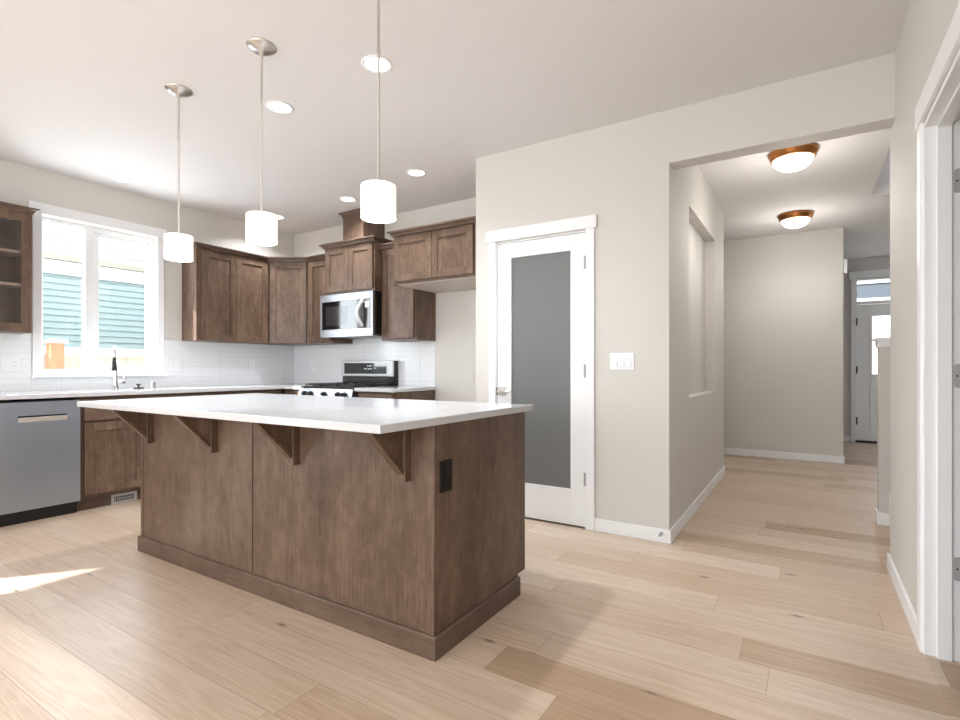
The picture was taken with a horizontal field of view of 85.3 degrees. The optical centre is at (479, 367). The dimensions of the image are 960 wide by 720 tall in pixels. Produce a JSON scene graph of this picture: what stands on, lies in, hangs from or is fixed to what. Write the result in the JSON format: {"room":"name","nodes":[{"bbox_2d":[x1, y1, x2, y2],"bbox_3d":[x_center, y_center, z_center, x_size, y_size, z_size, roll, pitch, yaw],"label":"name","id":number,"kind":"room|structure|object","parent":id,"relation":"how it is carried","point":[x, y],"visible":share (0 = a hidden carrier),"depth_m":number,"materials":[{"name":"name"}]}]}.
{"room":"kitchen","nodes":[
{"label":"kitchen","id":0,"kind":"room"},
{"bbox_2d":[0,159,293,393],"bbox_3d":[-4.364,-0.262,3.214,0.150,2.740,8.000,0,0,32],"label":"wall","id":1,"kind":"structure","parent":0,"point":[19,183],"depth_m":5.03,"materials":[{"name":"grey paint"}]},
{"bbox_2d":[0,201,39,333],"bbox_3d":[-3.741,-0.748,3.768,0.316,0.952,0.801,0,0,32],"label":"upper cabinet","id":2,"kind":"object","parent":1,"relation":"attached to","point":[15,220],"visible":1,"depth_m":4.06,"materials":[{"name":"brown wood"}]},
{"bbox_2d":[0,248,20,257],"bbox_3d":[-3.784,-0.887,3.773,0.222,0.020,0.729,0,0,32],"label":"shelf","id":3,"kind":"object","parent":2,"relation":"attached to","point":[4,253],"depth_m":3.99,"materials":[{"name":"brown wood"}]},
{"bbox_2d":[0,281,20,288],"bbox_3d":[-3.784,-0.637,3.773,0.222,0.020,0.729,0,0,32],"label":"shelf","id":4,"kind":"object","parent":2,"relation":"attached to","point":[3,285],"depth_m":3.98,"materials":[{"name":"brown wood"}]},
{"bbox_2d":[28,200,169,377],"bbox_3d":[-3.397,-0.637,4.687,0.180,1.430,1.080,0,0,32],"label":"window","id":5,"kind":"structure","parent":1,"relation":"in","point":[91,235],"depth_m":4.64,"materials":[{"name":"white"}]},
{"bbox_2d":[0,333,293,391],"bbox_3d":[-3.313,-0.044,4.738,0.009,0.465,3.900,0,0,32],"label":"tiled wall","id":6,"kind":"structure","parent":1,"relation":"attached to","point":[202,363],"depth_m":5.31,"materials":[{"name":"white tile"}]},
{"bbox_2d":[1,357,20,370],"bbox_3d":[-3.695,-0.032,4.109,0.012,0.114,0.116,0,0,32],"label":"outlet","id":7,"kind":"object","parent":6,"relation":"attached to","point":[7,363],"visible":1,"depth_m":4.11,"materials":[{"name":"white plastic"}]},
{"bbox_2d":[12,360,17,367],"bbox_3d":[-3.682,-0.032,4.128,0.002,0.066,0.032,0,0,32],"label":"receptacle","id":8,"kind":"object","parent":7,"relation":"attached to","point":[14,362],"depth_m":4.13,"materials":[{"name":"white plastic"}]},
{"bbox_2d":[169,358,180,369],"bbox_3d":[-3.027,-0.037,5.173,0.012,0.114,0.116,0,0,32],"label":"outlet","id":9,"kind":"object","parent":6,"relation":"attached to","point":[174,364],"visible":1,"depth_m":5.17,"materials":[{"name":"white plastic"}]},
{"bbox_2d":[182,242,268,343],"bbox_3d":[-2.664,-0.748,5.486,0.312,0.952,0.839,0,0,32],"label":"upper cabinet","id":10,"kind":"object","parent":1,"relation":"attached to","point":[225,290],"visible":0.98,"depth_m":5.34,"materials":[{"name":"brown wood"}]},
{"bbox_2d":[294,197,475,401],"bbox_3d":[-0.846,-0.262,5.609,3.260,2.740,0.200,0,0,32],"label":"wall","id":11,"kind":"structure","parent":0,"point":[455,311],"depth_m":5.16,"materials":[{"name":"grey paint"}]},
{"bbox_2d":[264,257,328,345],"bbox_3d":[-2.153,-0.748,5.959,0.674,0.952,0.598,0,0,32],"label":"upper cabinet","id":12,"kind":"object","parent":11,"relation":"attached to","point":[288,277],"visible":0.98,"depth_m":5.78,"materials":[{"name":"brown wood"}]},
{"bbox_2d":[306,254,352,344],"bbox_3d":[-1.675,-0.748,5.796,0.367,0.952,0.366,0,0,32],"label":"upper cabinet","id":13,"kind":"object","parent":11,"relation":"attached to","point":[316,262],"visible":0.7,"depth_m":5.71,"materials":[{"name":"brown wood"}]},
{"bbox_2d":[319,235,393,294],"bbox_3d":[-1.243,-1.030,5.469,0.785,0.527,0.461,0,0,32],"label":"upper cabinet","id":14,"kind":"object","parent":11,"relation":"attached to","point":[351,265],"visible":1,"depth_m":5.26,"materials":[{"name":"brown wood"}]},
{"bbox_2d":[320,290,381,338],"bbox_3d":[-1.278,-0.541,5.454,0.757,0.442,0.499,0,0,32],"label":"microwave","id":15,"kind":"object","parent":14,"relation":"attached to","point":[354,315],"visible":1,"depth_m":5.27,"materials":[{"name":"silver metal"}]},
{"bbox_2d":[338,208,384,239],"bbox_3d":[-1.244,-1.460,5.531,0.362,0.333,0.356,0,0,32],"label":"duct cover","id":16,"kind":"object","parent":11,"relation":"attached to","point":[354,226],"visible":0.51,"depth_m":5.42,"materials":[{"name":"brown wood"}]},
{"bbox_2d":[294,338,435,390],"bbox_3d":[-1.361,-0.057,5.810,2.156,0.570,0.009,0,0,32],"label":"tiled wall","id":17,"kind":"structure","parent":11,"relation":"attached to","point":[327,358],"depth_m":5.74,"materials":[{"name":"white tile"}]},
{"bbox_2d":[378,242,435,341],"bbox_3d":[-0.714,-0.748,5.193,0.476,0.952,0.366,0,0,32],"label":"upper cabinet","id":18,"kind":"object","parent":11,"relation":"attached to","point":[408,314],"visible":0.72,"depth_m":5.11,"materials":[{"name":"brown wood"}]},
{"bbox_2d":[387,216,475,292],"bbox_3d":[-0.232,-0.989,4.716,1.031,0.481,0.660,0,0,32],"label":"upper cabinet","id":19,"kind":"object","parent":11,"relation":"attached to","point":[440,257],"visible":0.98,"depth_m":4.49,"materials":[{"name":"brown wood"}]},
{"bbox_2d":[0,0,909,259],"bbox_3d":[1.059,-2.612,3.114,9.520,1.960,13.600,0,0,32],"label":"ceiling","id":20,"kind":"structure","parent":0,"point":[83,94],"depth_m":3.00,"materials":[{"name":"white paint"}]},
{"bbox_2d":[109,175,131,182],"bbox_3d":[-3.102,-1.629,4.499,0.166,0.007,0.166,0,0,32],"label":"recessed light","id":21,"kind":"object","parent":20,"relation":"in","point":[121,179],"visible":1,"depth_m":4.50,"materials":[{"name":"white"}]},
{"bbox_2d":[164,83,192,261],"bbox_3d":[-1.768,-1.134,3.059,0.149,0.996,0.149,0,0,32],"label":"pendant light","id":22,"kind":"object","parent":20,"relation":"hanging from","point":[178,247],"visible":1,"depth_m":3.03,"materials":[{"name":"silver metal"}]},
{"bbox_2d":[246,37,276,245],"bbox_3d":[-1.108,-1.134,2.645,0.149,0.996,0.149,0,0,32],"label":"pendant light","id":23,"kind":"object","parent":20,"relation":"hanging from","point":[261,226],"visible":1,"depth_m":2.62,"materials":[{"name":"white glass"}]},
{"bbox_2d":[266,100,293,113],"bbox_3d":[-1.251,-1.629,3.259,0.166,0.007,0.166,0,0,32],"label":"recessed light","id":24,"kind":"object","parent":20,"relation":"in","point":[280,107],"visible":1,"depth_m":3.25,"materials":[{"name":"white"}]},
{"bbox_2d":[276,215,284,219],"bbox_3d":[-2.192,-1.629,5.628,0.166,0.007,0.166,0,0,32],"label":"recessed light","id":25,"kind":"object","parent":20,"relation":"in","point":[279,217],"visible":0.54,"depth_m":5.64,"materials":[{"name":"white"}]},
{"bbox_2d":[339,196,356,201],"bbox_3d":[-1.275,-1.629,5.033,0.166,0.007,0.166,0,0,32],"label":"recessed light","id":26,"kind":"object","parent":20,"relation":"in","point":[343,198],"visible":1,"depth_m":5.03,"materials":[{"name":"white plastic"}]},
{"bbox_2d":[361,55,392,72],"bbox_3d":[-0.553,-1.629,2.798,0.166,0.007,0.166,0,0,32],"label":"recessed light","id":27,"kind":"object","parent":20,"relation":"in","point":[369,62],"visible":0.94,"depth_m":2.79,"materials":[{"name":"white plastic"}]},
{"bbox_2d":[361,0,395,222],"bbox_3d":[-0.432,-1.134,2.220,0.149,0.996,0.149,0,0,32],"label":"pendant light","id":28,"kind":"object","parent":20,"relation":"hanging from","point":[378,197],"visible":1,"depth_m":2.18,"materials":[{"name":"white glass"}]},
{"bbox_2d":[406,169,425,176],"bbox_3d":[-0.530,-1.629,4.351,0.166,0.007,0.166,0,0,32],"label":"recessed light","id":29,"kind":"object","parent":20,"relation":"in","point":[412,172],"visible":1,"depth_m":4.34,"materials":[{"name":"white plastic"}]},
{"bbox_2d":[768,143,818,172],"bbox_3d":[2.358,-1.552,3.927,0.332,0.160,0.332,0,0,32],"label":"flush ceiling light","id":30,"kind":"object","parent":20,"relation":"attached to","point":[796,158],"visible":0.95,"depth_m":3.84,"materials":[{"name":"white glass"}]},
{"bbox_2d":[778,210,813,228],"bbox_3d":[3.351,-1.552,5.536,0.332,0.160,0.332,0,0,32],"label":"flush ceiling light","id":31,"kind":"object","parent":20,"relation":"attached to","point":[796,219],"visible":1,"depth_m":5.44,"materials":[{"name":"white glass"}]},
{"bbox_2d":[0,441,951,719],"bbox_3d":[1.059,1.158,3.114,9.520,0.100,13.600,0,0,32],"label":"floor","id":32,"kind":"structure","parent":0,"point":[777,598],"depth_m":2.20,"materials":[{"name":"brown wood"}]},
{"bbox_2d":[0,398,79,526],"bbox_3d":[-3.461,0.672,3.877,0.614,0.872,0.600,0,0,32],"label":"dishwasher","id":33,"kind":"object","parent":32,"relation":"on","point":[40,438],"visible":0.99,"depth_m":3.76,"materials":[{"name":"silver metal"}]},
{"bbox_2d":[67,392,198,510],"bbox_3d":[-3.058,0.664,4.531,0.600,0.888,0.920,0,0,32],"label":"base cabinet","id":34,"kind":"object","parent":32,"relation":"on","point":[110,449],"visible":0.45,"depth_m":4.14,"materials":[{"name":"brown wood"}]},
{"bbox_2d":[111,490,136,504],"bbox_3d":[-2.932,1.067,4.298,0.010,0.078,0.190,0,0,32],"label":"register","id":35,"kind":"object","parent":34,"relation":"attached to","point":[132,495],"visible":1,"depth_m":4.29,"materials":[{"name":"silver metal"}]},
{"bbox_2d":[114,493,134,501],"bbox_3d":[-2.929,1.068,4.296,0.002,0.040,0.150,0,0,32],"label":"grille","id":36,"kind":"object","parent":35,"relation":"attached to","point":[121,497],"depth_m":4.30,"materials":[{"name":"silver metal"}]},
{"bbox_2d":[0,383,310,399],"bbox_3d":[-2.887,0.204,4.554,0.925,0.032,3.741,0,0,32],"label":"countertop","id":37,"kind":"structure","parent":34,"relation":"on","point":[158,390],"depth_m":4.36,"materials":[{"name":"stone"}]},
{"bbox_2d":[111,346,124,388],"bbox_3d":[-3.204,-0.003,4.580,0.091,0.382,0.223,0,0,-15],"label":"faucet","id":38,"kind":"object","parent":37,"relation":"on","point":[116,382],"visible":0.95,"depth_m":4.61,"materials":[{"name":"silver metal"}]},
{"bbox_2d":[133,384,143,388],"bbox_3d":[-3.123,0.166,4.766,0.088,0.045,0.088,0,0,32],"label":"stopper","id":39,"kind":"object","parent":37,"relation":"on","point":[138,385],"visible":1,"depth_m":4.74,"materials":[{"name":"silver plastic"}]},
{"bbox_2d":[150,382,155,387],"bbox_3d":[-3.068,0.158,4.891,0.052,0.060,0.052,0,0,32],"label":"air gap","id":40,"kind":"object","parent":37,"relation":"on","point":[153,384],"visible":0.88,"depth_m":4.88,"materials":[{"name":"silver metal"}]},
{"bbox_2d":[199,389,281,395],"bbox_3d":[-2.574,0.664,5.302,0.600,0.888,0.900,0,0,32],"label":"base cabinet","id":41,"kind":"object","parent":32,"relation":"on","point":[269,391],"visible":0.07,"depth_m":5.15,"materials":[{"name":"brown wood"}]},
{"bbox_2d":[285,389,298,394],"bbox_3d":[-1.793,0.664,5.709,0.290,0.888,0.621,0,0,32],"label":"base cabinet","id":42,"kind":"object","parent":32,"relation":"on","point":[287,391],"visible":0.06,"depth_m":5.46,"materials":[{"name":"brown wood"}]},
{"bbox_2d":[111,410,524,661],"bbox_3d":[-0.978,0.663,2.793,2.253,0.890,0.980,0,0,32],"label":"kitchen island","id":43,"kind":"object","parent":32,"relation":"on","point":[412,540],"visible":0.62,"depth_m":2.31,"materials":[{"name":"brown wood"}]},
{"bbox_2d":[77,393,532,433],"bbox_3d":[-0.994,0.202,2.793,2.285,0.030,1.128,0,0,32],"label":"island countertop","id":44,"kind":"structure","parent":43,"relation":"on","point":[354,414],"depth_m":2.35,"materials":[{"name":"stone"}]},
{"bbox_2d":[440,459,451,493],"bbox_3d":[-0.133,0.422,2.039,0.006,0.124,0.076,0,0,32],"label":"outlet","id":45,"kind":"object","parent":43,"relation":"attached to","point":[445,464],"depth_m":2.03,"materials":[{"name":"black plastic"}]},
{"bbox_2d":[444,464,449,473],"bbox_3d":[-0.129,0.395,2.037,0.002,0.032,0.038,0,0,32],"label":"socket","id":46,"kind":"object","parent":43,"relation":"attached to","point":[446,466],"depth_m":2.04,"materials":[{"name":"black plastic"}]},
{"bbox_2d":[444,476,449,484],"bbox_3d":[-0.129,0.440,2.037,0.002,0.032,0.038,0,0,32],"label":"socket","id":47,"kind":"object","parent":43,"relation":"attached to","point":[446,478],"depth_m":2.04,"materials":[{"name":"black plastic"}]},
{"bbox_2d":[298,360,397,396],"bbox_3d":[-1.367,0.513,5.382,0.760,1.190,0.715,0,0,32],"label":"gas range","id":48,"kind":"object","parent":32,"relation":"on","point":[357,373],"visible":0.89,"depth_m":5.45,"materials":[{"name":"silver metal"}]},
{"bbox_2d":[301,385,386,388],"bbox_3d":[-1.371,0.193,5.375,0.760,0.020,0.555,0,0,32],"label":"cooktop","id":49,"kind":"object","parent":48,"relation":"in","point":[312,386],"depth_m":5.16,"materials":[{"name":"black metal"}]},
{"bbox_2d":[358,390,434,400],"bbox_3d":[-0.813,0.664,5.093,0.465,0.888,0.621,0,0,32],"label":"base cabinet","id":50,"kind":"object","parent":32,"relation":"on","point":[429,394],"visible":0.06,"depth_m":4.90,"materials":[{"name":"brown wood"}]},
{"bbox_2d":[354,386,435,391],"bbox_3d":[-0.814,0.204,5.079,0.482,0.032,0.646,0,0,32],"label":"countertop","id":51,"kind":"structure","parent":50,"relation":"on","point":[387,388],"depth_m":4.89,"materials":[{"name":"stone"}]},
{"bbox_2d":[476,53,894,529],"bbox_3d":[1.093,-0.262,3.438,2.575,2.740,0.135,0,0,32],"label":"wall","id":52,"kind":"structure","parent":0,"point":[621,173],"depth_m":3.39,"materials":[{"name":"grey paint"}]},
{"bbox_2d":[486,214,596,530],"bbox_3d":[0.443,0.034,3.801,0.877,2.149,0.182,0,0,32],"label":"door","id":53,"kind":"structure","parent":52,"relation":"in","point":[542,289],"depth_m":3.73,"materials":[{"name":"white wood"}]},
{"bbox_2d":[610,353,633,369],"bbox_3d":[0.938,-0.044,3.448,0.162,0.114,0.012,0,0,32],"label":"light switch","id":54,"kind":"object","parent":52,"relation":"attached to","point":[618,361],"visible":1,"depth_m":3.45,"materials":[{"name":"white plastic"}]},
{"bbox_2d":[594,518,670,543],"bbox_3d":[0.991,1.065,3.414,0.500,0.085,0.013,0,0,32],"label":"baseboard","id":55,"kind":"structure","parent":52,"relation":"attached to","point":[600,525],"depth_m":3.40,"materials":[{"name":"white wood"}]},
{"bbox_2d":[673,165,723,524],"bbox_3d":[1.831,-0.262,4.456,0.160,2.740,2.405,0,0,32],"label":"wall","id":56,"kind":"structure","parent":0,"point":[698,216],"depth_m":4.26,"materials":[{"name":"grey paint"}]},
{"bbox_2d":[670,466,724,542],"bbox_3d":[1.833,1.065,4.392,0.113,0.085,2.538,0,0,32],"label":"baseboard","id":57,"kind":"structure","parent":56,"relation":"attached to","point":[682,521],"depth_m":3.96,"materials":[{"name":"white wood"}]},
{"bbox_2d":[724,227,842,455],"bbox_3d":[2.736,-0.262,7.032,3.552,2.740,0.120,0,0,32],"label":"wall","id":58,"kind":"structure","parent":0,"point":[783,293],"depth_m":6.35,"materials":[{"name":"grey paint"}]},
{"bbox_2d":[724,448,844,463],"bbox_3d":[2.789,1.065,6.991,3.445,0.085,0.133,0,0,32],"label":"baseboard","id":59,"kind":"structure","parent":58,"relation":"attached to","point":[730,451],"depth_m":6.33,"materials":[{"name":"white wood"}]},
{"bbox_2d":[843,259,846,273],"bbox_3d":[4.256,-1.182,6.077,0.038,0.160,0.100,0,0,32],"label":"door chime","id":60,"kind":"object","parent":58,"relation":"attached to","point":[844,260],"visible":0.9,"depth_m":6.04,"materials":[{"name":"white plastic"}]},
{"bbox_2d":[843,256,889,441],"bbox_3d":[5.901,-0.262,7.701,4.200,2.740,0.120,0,0,32],"label":"wall","id":61,"kind":"structure","parent":0,"point":[874,263],"depth_m":7.85,"materials":[{"name":"grey paint"}]},
{"bbox_2d":[843,436,849,441],"bbox_3d":[4.877,1.065,8.266,1.625,0.085,0.013,0,0,32],"label":"baseboard","id":62,"kind":"structure","parent":61,"relation":"attached to","point":[845,438],"depth_m":7.85,"materials":[{"name":"white wood"}]},
{"bbox_2d":[849,269,889,443],"bbox_3d":[6.034,-0.167,7.594,1.080,2.550,0.160,0,0,32],"label":"door","id":63,"kind":"structure","parent":61,"relation":"in","point":[863,382],"depth_m":7.75,"materials":[{"name":"white wood"}]},
{"bbox_2d":[857,280,889,301],"bbox_3d":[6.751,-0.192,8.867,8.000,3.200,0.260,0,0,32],"label":"transom window","id":64,"kind":"structure","parent":61,"relation":"in","point":[880,289],"depth_m":8.80,"materials":[{"name":"grey"}]},
{"bbox_2d":[877,347,889,513],"bbox_3d":[3.354,0.480,3.432,1.170,1.255,0.120,0,0,32],"label":"wall","id":65,"kind":"structure","parent":0,"point":[883,353],"depth_m":3.68,"materials":[{"name":"grey paint"}]},
{"bbox_2d":[872,337,889,347],"bbox_3d":[3.343,-0.180,3.438,1.196,0.067,0.172,0,0,32],"label":"cap","id":66,"kind":"object","parent":65,"relation":"on","point":[879,342],"visible":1,"depth_m":3.67,"materials":[{"name":"white"}]},
{"bbox_2d":[875,508,888,525],"bbox_3d":[3.349,1.065,3.435,1.183,0.085,0.146,0,0,32],"label":"baseboard","id":67,"kind":"structure","parent":65,"relation":"attached to","point":[880,518],"depth_m":3.67,"materials":[{"name":"white wood"}]},
{"bbox_2d":[889,494,889,525],"bbox_3d":[2.878,0.993,3.628,0.045,0.230,0.027,0,0,32],"label":"trim","id":68,"kind":"structure","parent":65,"relation":"attached to","point":[889,494],"depth_m":3.64,"materials":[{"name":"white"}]},
{"bbox_2d":[890,0,959,613],"bbox_3d":[0.385,-0.262,-0.224,0.120,2.740,7.230,0,0,32],"label":"wall","id":69,"kind":"structure","parent":0,"point":[926,24],"depth_m":2.42,"materials":[{"name":"grey paint"}]},
{"bbox_2d":[887,553,916,641],"bbox_3d":[2.057,1.065,2.451,0.133,0.085,0.947,0,0,32],"label":"baseboard","id":70,"kind":"structure","parent":69,"relation":"attached to","point":[908,608],"depth_m":2.41,"materials":[{"name":"white wood"}]},
{"bbox_2d":[915,2,959,661],"bbox_3d":[1.538,0.030,1.625,0.142,2.155,1.048,0,0,32],"label":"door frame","id":71,"kind":"structure","parent":69,"relation":"in","point":[938,136],"depth_m":1.98,"materials":[{"name":"white wood"}]},
{"bbox_2d":[925,654,959,719],"bbox_3d":[1.543,1.131,1.620,0.120,0.054,0.885,0,0,32],"label":"floor","id":72,"kind":"structure","parent":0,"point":[946,673],"depth_m":1.84,"materials":[{"name":"brown wood"}]},
{"label":"outside","id":73,"kind":"structure","parent":0,"visible":0},
{"bbox_3d":[5.319,1.458,8.468,80.000,0.100,100.000,0,0,32],"label":"ground","id":74,"kind":"structure","parent":73,"visible":0},
{"bbox_2d":[43,338,68,368],"bbox_3d":[-4.668,0.538,5.728,0.180,1.740,0.185,0,0,32],"label":"fence post","id":75,"kind":"object","parent":74,"relation":"on","point":[54,348],"visible":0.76,"depth_m":5.69,"materials":[{"name":"brown wood"}]},
{"bbox_2d":[43,223,144,368],"bbox_3d":[-5.756,-1.742,9.166,3.500,6.300,8.600,0,0,32],"label":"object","id":76,"kind":"structure","parent":74,"relation":"on","point":[121,265],"depth_m":7.37,"materials":[{"name":"teal"}]},
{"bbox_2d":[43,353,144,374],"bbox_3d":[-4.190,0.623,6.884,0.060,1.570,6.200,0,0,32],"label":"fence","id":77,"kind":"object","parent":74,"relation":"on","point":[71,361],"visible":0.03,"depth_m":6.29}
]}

